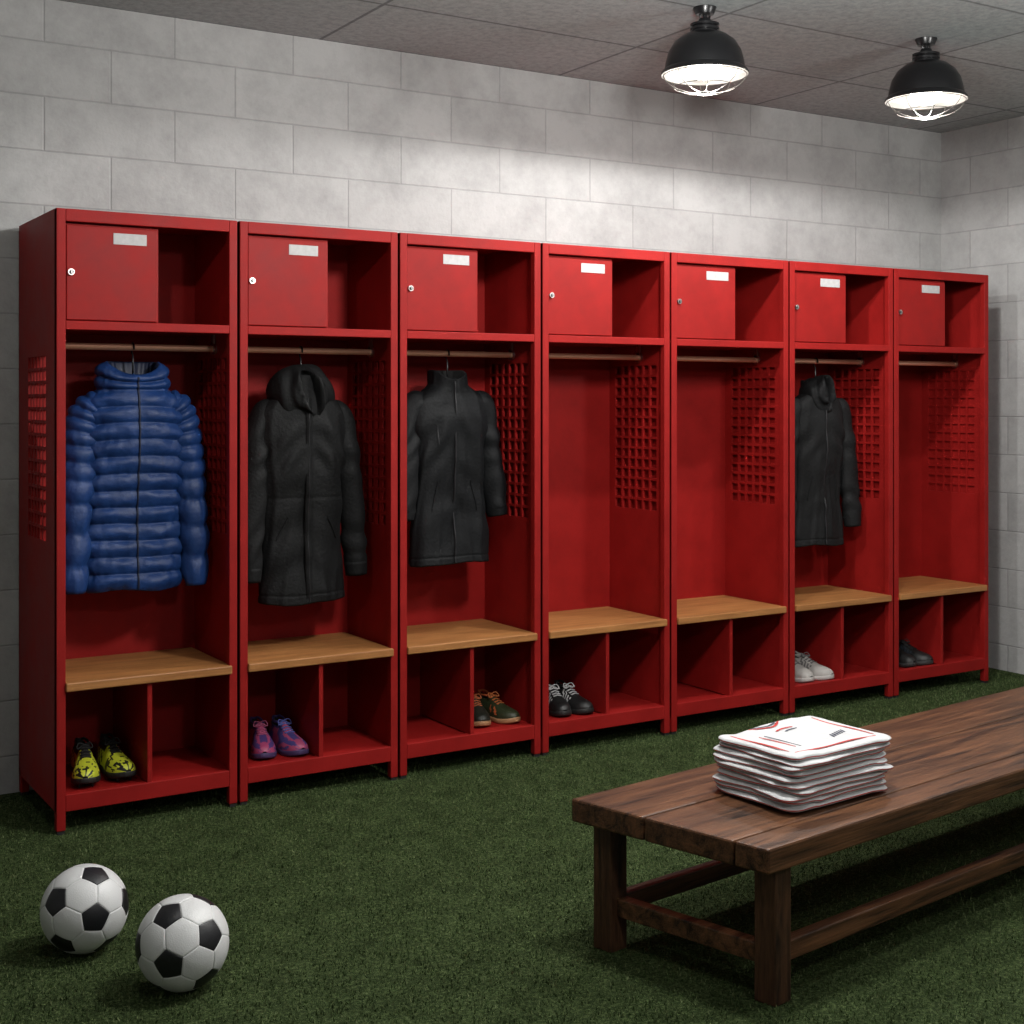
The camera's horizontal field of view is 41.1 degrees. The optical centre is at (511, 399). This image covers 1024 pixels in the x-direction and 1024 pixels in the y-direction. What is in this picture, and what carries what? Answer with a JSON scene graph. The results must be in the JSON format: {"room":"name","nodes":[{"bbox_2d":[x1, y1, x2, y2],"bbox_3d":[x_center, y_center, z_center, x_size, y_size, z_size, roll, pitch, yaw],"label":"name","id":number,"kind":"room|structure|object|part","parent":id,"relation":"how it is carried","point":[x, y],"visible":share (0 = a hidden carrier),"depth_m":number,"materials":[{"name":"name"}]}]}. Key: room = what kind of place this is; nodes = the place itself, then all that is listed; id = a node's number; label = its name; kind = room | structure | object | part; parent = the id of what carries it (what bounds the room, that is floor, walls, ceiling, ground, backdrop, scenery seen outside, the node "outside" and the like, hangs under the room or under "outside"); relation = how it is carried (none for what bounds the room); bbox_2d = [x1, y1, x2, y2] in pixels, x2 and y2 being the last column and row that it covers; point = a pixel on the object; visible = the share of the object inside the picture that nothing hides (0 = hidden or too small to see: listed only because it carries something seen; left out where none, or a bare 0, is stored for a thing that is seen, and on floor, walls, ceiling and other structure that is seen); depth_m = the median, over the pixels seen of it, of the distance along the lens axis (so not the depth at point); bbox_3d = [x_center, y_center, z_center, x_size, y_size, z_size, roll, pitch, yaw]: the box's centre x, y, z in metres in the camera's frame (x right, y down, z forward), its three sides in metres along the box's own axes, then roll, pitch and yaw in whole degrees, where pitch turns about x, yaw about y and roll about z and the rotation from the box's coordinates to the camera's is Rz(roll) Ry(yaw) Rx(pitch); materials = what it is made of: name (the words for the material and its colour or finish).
{"room":"changing room","nodes":[
{"label":"changing room","id":0,"kind":"room"},
{"bbox_2d":[0,0,940,794],"bbox_3d":[-1.086,-0.025,5.598,8.400,2.965,0.100,0,0,-32],"label":"wall","id":1,"kind":"structure","parent":0,"point":[102,108],"depth_m":5.88,"materials":[{"name":"grey concrete"}]},
{"bbox_2d":[0,667,1023,1023],"bbox_3d":[0.785,1.507,2.581,8.400,0.100,7.200,0,0,-32],"label":"floor","id":2,"kind":"structure","parent":0,"point":[206,1012],"depth_m":3.94,"materials":[{"name":"green carpet"}]},
{"bbox_2d":[40,864,128,953],"bbox_3d":[-1.130,1.345,3.610,0.225,0.225,0.225,0,0,9],"label":"soccer ball","id":3,"kind":"object","parent":2,"relation":"on","point":[84,908],"visible":1,"depth_m":3.53,"materials":[{"name":"grey leather"}]},
{"bbox_2d":[19,208,236,835],"bbox_3d":[-1.400,0.407,4.967,0.632,2.100,0.582,0,0,-32],"label":"locker","id":4,"kind":"object","parent":2,"relation":"on","point":[154,671],"visible":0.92,"depth_m":4.90,"materials":[{"name":"red metal"}]},
{"bbox_2d":[70,737,100,787],"bbox_3d":[-1.500,1.269,4.788,0.100,0.125,0.275,0,0,-22],"label":"cleat","id":5,"kind":"object","parent":4,"relation":"in","point":[84,768],"visible":1,"depth_m":4.72,"materials":[{"name":"yellow"}]},
{"bbox_3d":[-1.371,-0.431,4.684,0.311,0.321,0.014,0,0,-32],"label":"lock box door","id":6,"kind":"part","parent":4,"relation":"part of","materials":[{"name":"red paint"}]},
{"bbox_3d":[-1.377,-0.431,4.693,0.323,0.333,0.012,0,0,-32],"label":"lock box frame","id":7,"kind":"part","parent":4,"relation":"part of","materials":[{"name":"red paint"}]},
{"bbox_2d":[96,733,136,781],"bbox_3d":[-1.414,1.269,4.853,0.100,0.125,0.275,0,0,-34],"label":"cleat","id":8,"kind":"object","parent":4,"relation":"in","point":[114,764],"visible":0.98,"depth_m":4.80,"materials":[{"name":"yellow"}]},
{"bbox_2d":[66,342,209,594],"bbox_3d":[-1.359,0.238,4.895,0.547,0.889,0.186,0,0,-32],"label":"puffer jacket","id":9,"kind":"object","parent":4,"relation":"hanging from","point":[137,509],"visible":0.97,"depth_m":4.83,"materials":[{"name":"blue fabric"}]},
{"bbox_3d":[-1.359,-0.205,4.899,0.608,0.076,0.044,0,0,-32],"label":"hanging rod","id":10,"kind":"part","parent":4,"relation":"part of","materials":[{"name":"orange metal"}]},
{"bbox_3d":[-1.361,0.964,4.909,0.581,0.030,0.442,0,0,-32],"label":"seat","id":11,"kind":"part","parent":4,"relation":"part of","materials":[{"name":"brown wood"}]},
{"bbox_2d":[135,894,229,991],"bbox_3d":[-0.816,1.343,3.382,0.227,0.227,0.227,0,0,-44],"label":"soccer ball","id":12,"kind":"object","parent":2,"relation":"on","point":[182,942],"visible":1,"depth_m":3.30,"materials":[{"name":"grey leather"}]},
{"bbox_2d":[211,221,397,805],"bbox_3d":[-0.854,0.407,5.305,0.634,2.100,0.582,0,0,-32],"label":"locker","id":13,"kind":"object","parent":2,"relation":"on","point":[330,668],"visible":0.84,"depth_m":5.28,"materials":[{"name":"red metal"}]},
{"bbox_2d":[248,716,276,758],"bbox_3d":[-0.951,1.275,5.163,0.100,0.113,0.275,0,0,-20],"label":"shoe","id":14,"kind":"object","parent":13,"relation":"in","point":[261,745],"visible":0.96,"depth_m":5.11,"materials":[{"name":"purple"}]},
{"bbox_3d":[-0.825,-0.431,5.022,0.312,0.321,0.014,0,0,-32],"label":"lock box door","id":15,"kind":"part","parent":13,"relation":"part of","materials":[{"name":"red paint"}]},
{"bbox_3d":[-0.831,-0.431,5.031,0.324,0.333,0.012,0,0,-32],"label":"lock box frame","id":16,"kind":"part","parent":13,"relation":"part of","materials":[{"name":"red paint"}]},
{"bbox_2d":[269,714,308,755],"bbox_3d":[-0.858,1.275,5.198,0.100,0.113,0.275,0,0,-32],"label":"shoe","id":17,"kind":"object","parent":13,"relation":"in","point":[287,742],"visible":0.98,"depth_m":5.15,"materials":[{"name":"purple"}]},
{"bbox_2d":[248,346,366,605],"bbox_3d":[-0.805,0.285,5.229,0.528,0.984,0.207,0,0,-32],"label":"hooded parka","id":18,"kind":"object","parent":13,"relation":"hanging from","point":[305,476],"visible":0.94,"depth_m":5.17,"materials":[{"name":"black fabric"}]},
{"bbox_3d":[-0.812,-0.205,5.238,0.610,0.076,0.044,0,0,-32],"label":"hanging rod","id":19,"kind":"part","parent":13,"relation":"part of","materials":[{"name":"brown wood"}]},
{"bbox_3d":[-0.814,0.964,5.248,0.583,0.030,0.442,0,0,-32],"label":"seat","id":20,"kind":"part","parent":13,"relation":"part of","materials":[{"name":"brown wood"}]},
{"bbox_2d":[355,233,540,778],"bbox_3d":[-0.303,0.407,5.647,0.643,2.100,0.582,0,0,-32],"label":"locker","id":21,"kind":"object","parent":2,"relation":"on","point":[465,628],"visible":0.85,"depth_m":5.59,"materials":[{"name":"red metal"}]},
{"bbox_3d":[-0.281,-0.431,5.372,0.329,0.333,0.012,0,0,-32],"label":"lock box frame","id":22,"kind":"part","parent":21,"relation":"part of","materials":[{"name":"red paint"}]},
{"bbox_3d":[-0.276,-0.431,5.363,0.317,0.321,0.014,0,0,-32],"label":"lock box door","id":23,"kind":"part","parent":21,"relation":"part of","materials":[{"name":"red paint"}]},
{"bbox_2d":[407,349,506,566],"bbox_3d":[-0.265,0.232,5.580,0.530,0.878,0.174,0,0,-32],"label":"jacket","id":24,"kind":"object","parent":21,"relation":"hanging from","point":[456,478],"visible":0.9,"depth_m":5.52,"materials":[{"name":"black fabric"}]},
{"bbox_3d":[-0.261,-0.205,5.580,0.619,0.076,0.044,0,0,-32],"label":"hanging rod","id":25,"kind":"part","parent":21,"relation":"part of","materials":[{"name":"brown wood"}]},
{"bbox_3d":[-0.263,0.964,5.590,0.592,0.030,0.442,0,0,-32],"label":"seat","id":26,"kind":"part","parent":21,"relation":"part of","materials":[{"name":"brown wood"}]},
{"bbox_2d":[474,693,490,726],"bbox_3d":[-0.152,1.277,5.658,0.096,0.109,0.261,0,0,-18],"label":"sneaker","id":27,"kind":"object","parent":21,"relation":"in","point":[481,716],"visible":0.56,"depth_m":5.56,"materials":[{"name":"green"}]},
{"bbox_2d":[477,689,519,723],"bbox_3d":[-0.068,1.277,5.699,0.096,0.109,0.261,0,0,-40],"label":"sneaker","id":28,"kind":"object","parent":21,"relation":"in","point":[500,713],"visible":0.8,"depth_m":5.65,"materials":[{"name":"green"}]},
{"bbox_2d":[0,668,1023,1023],"bbox_3d":[0.635,1.451,3.753,7.190,0.012,4.763,0,0,-32],"label":"turf fibres","id":29,"kind":"object","parent":2,"relation":"on","point":[990,671],"visible":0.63,"depth_m":4.13,"materials":[{"name":"green plastic"}]},
{"bbox_2d":[492,243,669,755],"bbox_3d":[0.259,0.407,5.995,0.659,2.100,0.582,0,0,-32],"label":"locker","id":30,"kind":"object","parent":2,"relation":"on","point":[605,565],"visible":0.79,"depth_m":6.04,"materials":[{"name":"red metal"}]},
{"bbox_2d":[549,683,571,716],"bbox_3d":[0.179,1.276,5.841,0.098,0.111,0.267,0,0,-22],"label":"sneaker","id":31,"kind":"object","parent":30,"relation":"in","point":[558,706],"visible":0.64,"depth_m":5.75,"materials":[{"name":"black leather"}]},
{"bbox_2d":[554,679,593,713],"bbox_3d":[0.254,1.276,5.876,0.098,0.111,0.267,0,0,-32],"label":"sneaker","id":32,"kind":"object","parent":30,"relation":"in","point":[578,704],"visible":0.83,"depth_m":5.81,"materials":[{"name":"black leather"}]},
{"bbox_3d":[0.277,-0.431,5.719,0.338,0.333,0.012,0,0,-32],"label":"lock box frame","id":33,"kind":"part","parent":30,"relation":"part of","materials":[{"name":"red paint"}]},
{"bbox_3d":[0.283,-0.431,5.709,0.326,0.321,0.014,0,0,-32],"label":"lock box door","id":34,"kind":"part","parent":30,"relation":"part of","materials":[{"name":"red paint"}]},
{"bbox_3d":[0.301,-0.205,5.928,0.635,0.076,0.044,0,0,-32],"label":"hanging rod","id":35,"kind":"part","parent":30,"relation":"part of","materials":[{"name":"brown wood"}]},
{"bbox_3d":[0.299,0.964,5.938,0.608,0.030,0.442,0,0,-32],"label":"seat","id":36,"kind":"part","parent":30,"relation":"part of","materials":[{"name":"brown wood"}]},
{"bbox_2d":[617,252,787,734],"bbox_3d":[0.838,0.407,6.355,0.684,2.100,0.582,0,0,-32],"label":"locker","id":37,"kind":"object","parent":2,"relation":"on","point":[729,557],"visible":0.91,"depth_m":6.39,"materials":[{"name":"red metal"}]},
{"bbox_3d":[0.852,-0.431,6.075,0.353,0.333,0.012,0,0,-32],"label":"lock box frame","id":38,"kind":"part","parent":37,"relation":"part of","materials":[{"name":"red paint"}]},
{"bbox_3d":[0.858,-0.431,6.066,0.341,0.321,0.014,0,0,-32],"label":"lock box door","id":39,"kind":"part","parent":37,"relation":"part of","materials":[{"name":"red paint"}]},
{"bbox_3d":[0.880,-0.205,6.287,0.660,0.076,0.044,0,0,-32],"label":"hanging rod","id":40,"kind":"part","parent":37,"relation":"part of","materials":[{"name":"orange metal"}]},
{"bbox_3d":[0.835,0.401,6.360,0.684,2.088,0.570,0,0,-32],"label":"frame","id":41,"kind":"part","parent":37,"relation":"part of","materials":[{"name":"red paint"}]},
{"bbox_3d":[0.878,0.964,6.297,0.633,0.030,0.442,0,0,-32],"label":"seat","id":42,"kind":"part","parent":37,"relation":"part of","materials":[{"name":"brown wood"}]},
{"bbox_2d":[572,687,1023,1006],"bbox_3d":[1.502,1.260,4.353,2.980,0.395,0.606,0,0,-39],"label":"wooden bench","id":43,"kind":"object","parent":2,"relation":"on","point":[948,759],"visible":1,"depth_m":3.60,"materials":[{"name":"brown wood"}]},
{"bbox_3d":[0.261,1.290,3.631,0.067,0.333,0.060,0,0,-39],"label":"leg","id":44,"kind":"part","parent":43,"relation":"part of","materials":[{"name":"brown wood"}]},
{"bbox_3d":[0.632,1.290,3.311,0.067,0.333,0.060,0,0,-39],"label":"leg","id":45,"kind":"part","parent":43,"relation":"part of","materials":[{"name":"brown wood"}]},
{"bbox_2d":[733,261,892,714],"bbox_3d":[1.425,0.407,6.718,0.677,2.100,0.582,0,0,-32],"label":"locker","id":46,"kind":"object","parent":2,"relation":"on","point":[840,598],"visible":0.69,"depth_m":6.66,"materials":[{"name":"red metal"}]},
{"bbox_2d":[795,660,813,682],"bbox_3d":[1.339,1.275,6.531,0.100,0.113,0.275,0,0,-32],"label":"sneaker","id":47,"kind":"object","parent":46,"relation":"in","point":[802,674],"visible":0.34,"depth_m":6.43,"materials":[{"name":"grey leather"}]},
{"bbox_2d":[795,651,833,679],"bbox_3d":[1.426,1.275,6.573,0.100,0.113,0.275,0,0,-39],"label":"sneaker","id":48,"kind":"object","parent":46,"relation":"in","point":[820,672],"visible":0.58,"depth_m":6.51,"materials":[{"name":"grey leather"}]},
{"bbox_3d":[1.440,-0.431,6.439,0.349,0.333,0.012,0,0,-32],"label":"lock box frame","id":49,"kind":"part","parent":46,"relation":"part of","materials":[{"name":"red paint"}]},
{"bbox_3d":[1.446,-0.431,6.430,0.337,0.321,0.014,0,0,-32],"label":"lock box door","id":50,"kind":"part","parent":46,"relation":"part of","materials":[{"name":"red paint"}]},
{"bbox_2d":[795,357,861,546],"bbox_3d":[1.480,0.252,6.651,0.537,0.918,0.201,0,0,-32],"label":"hooded jacket","id":51,"kind":"object","parent":46,"relation":"hanging from","point":[826,465],"visible":0.84,"depth_m":6.59,"materials":[{"name":"black fabric"}]},
{"bbox_3d":[1.467,-0.205,6.651,0.653,0.076,0.044,0,0,-32],"label":"hanging rod","id":52,"kind":"part","parent":46,"relation":"part of","materials":[{"name":"orange metal"}]},
{"bbox_3d":[1.422,0.401,6.723,0.677,2.088,0.570,0,0,-32],"label":"frame","id":53,"kind":"part","parent":46,"relation":"part of","materials":[{"name":"red paint"}]},
{"bbox_3d":[1.465,0.964,6.661,0.626,0.030,0.442,0,0,-32],"label":"seat","id":54,"kind":"part","parent":46,"relation":"part of","materials":[{"name":"brown wood"}]},
{"bbox_2d":[836,268,987,697],"bbox_3d":[2.014,0.407,7.084,0.690,2.100,0.582,0,0,-32],"label":"locker","id":55,"kind":"object","parent":2,"relation":"on","point":[940,319],"visible":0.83,"depth_m":7.12,"materials":[{"name":"red metal"}]},
{"bbox_2d":[899,648,916,666],"bbox_3d":[1.930,1.275,6.897,0.100,0.113,0.275,0,0,-32],"label":"sneaker","id":56,"kind":"object","parent":55,"relation":"in","point":[905,659],"visible":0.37,"depth_m":6.79,"materials":[{"name":"black leather"}]},
{"bbox_2d":[899,639,933,665],"bbox_3d":[2.014,1.275,6.937,0.100,0.113,0.275,0,0,-36],"label":"sneaker","id":57,"kind":"object","parent":55,"relation":"in","point":[922,658],"visible":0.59,"depth_m":6.86,"materials":[{"name":"black"}]},
{"bbox_3d":[2.027,-0.431,6.803,0.355,0.333,0.012,0,0,-32],"label":"lock box frame","id":58,"kind":"part","parent":55,"relation":"part of","materials":[{"name":"red paint"}]},
{"bbox_3d":[2.033,-0.431,6.794,0.343,0.321,0.014,0,0,-32],"label":"lock box door","id":59,"kind":"part","parent":55,"relation":"part of","materials":[{"name":"red paint"}]},
{"bbox_3d":[2.055,-0.205,7.016,0.664,0.076,0.044,0,0,-32],"label":"hanging rod","id":60,"kind":"part","parent":55,"relation":"part of","materials":[{"name":"orange metal"}]},
{"bbox_3d":[2.010,0.401,7.088,0.688,2.088,0.570,0,0,-32],"label":"frame","id":61,"kind":"part","parent":55,"relation":"part of","materials":[{"name":"red paint"}]},
{"bbox_3d":[2.054,0.964,7.026,0.637,0.030,0.442,0,0,-32],"label":"seat","id":62,"kind":"part","parent":55,"relation":"part of","materials":[{"name":"brown wood"}]},
{"bbox_2d":[60,0,1023,132],"bbox_3d":[0.785,-1.558,2.581,8.400,0.100,7.200,0,0,-32],"label":"ceiling","id":63,"kind":"structure","parent":0,"point":[832,58],"depth_m":5.66,"materials":[{"name":"tile"}]},
{"bbox_2d":[661,5,748,95],"bbox_3d":[0.741,-1.342,5.251,0.336,0.331,0.336,0,0,-32],"label":"pendant lamp","id":64,"kind":"object","parent":63,"relation":"hanging from","point":[705,55],"visible":1,"depth_m":5.18,"materials":[{"name":"black metal"}]},
{"bbox_3d":[0.741,-1.315,5.251,0.132,0.167,0.132,0,0,-32],"label":"bulb","id":65,"kind":"part","parent":64,"relation":"part of","materials":[{"name":"white glass"}]},
{"bbox_2d":[885,36,967,119],"bbox_3d":[1.730,-1.342,5.705,0.336,0.331,0.336,0,0,-32],"label":"pendant lamp","id":66,"kind":"object","parent":63,"relation":"hanging from","point":[927,82],"visible":1,"depth_m":5.64,"materials":[{"name":"black metal"}]},
{"bbox_3d":[1.730,-1.315,5.705,0.132,0.167,0.132,0,0,-32],"label":"bulb","id":67,"kind":"part","parent":66,"relation":"part of","materials":[{"name":"white glass"}]},
{"bbox_2d":[941,116,1023,673],"bbox_3d":[4.312,-0.025,4.768,0.100,2.965,7.000,0,0,-32],"label":"wall","id":68,"kind":"structure","parent":0,"point":[982,166],"depth_m":7.38,"materials":[{"name":"grey concrete"}]}
]}

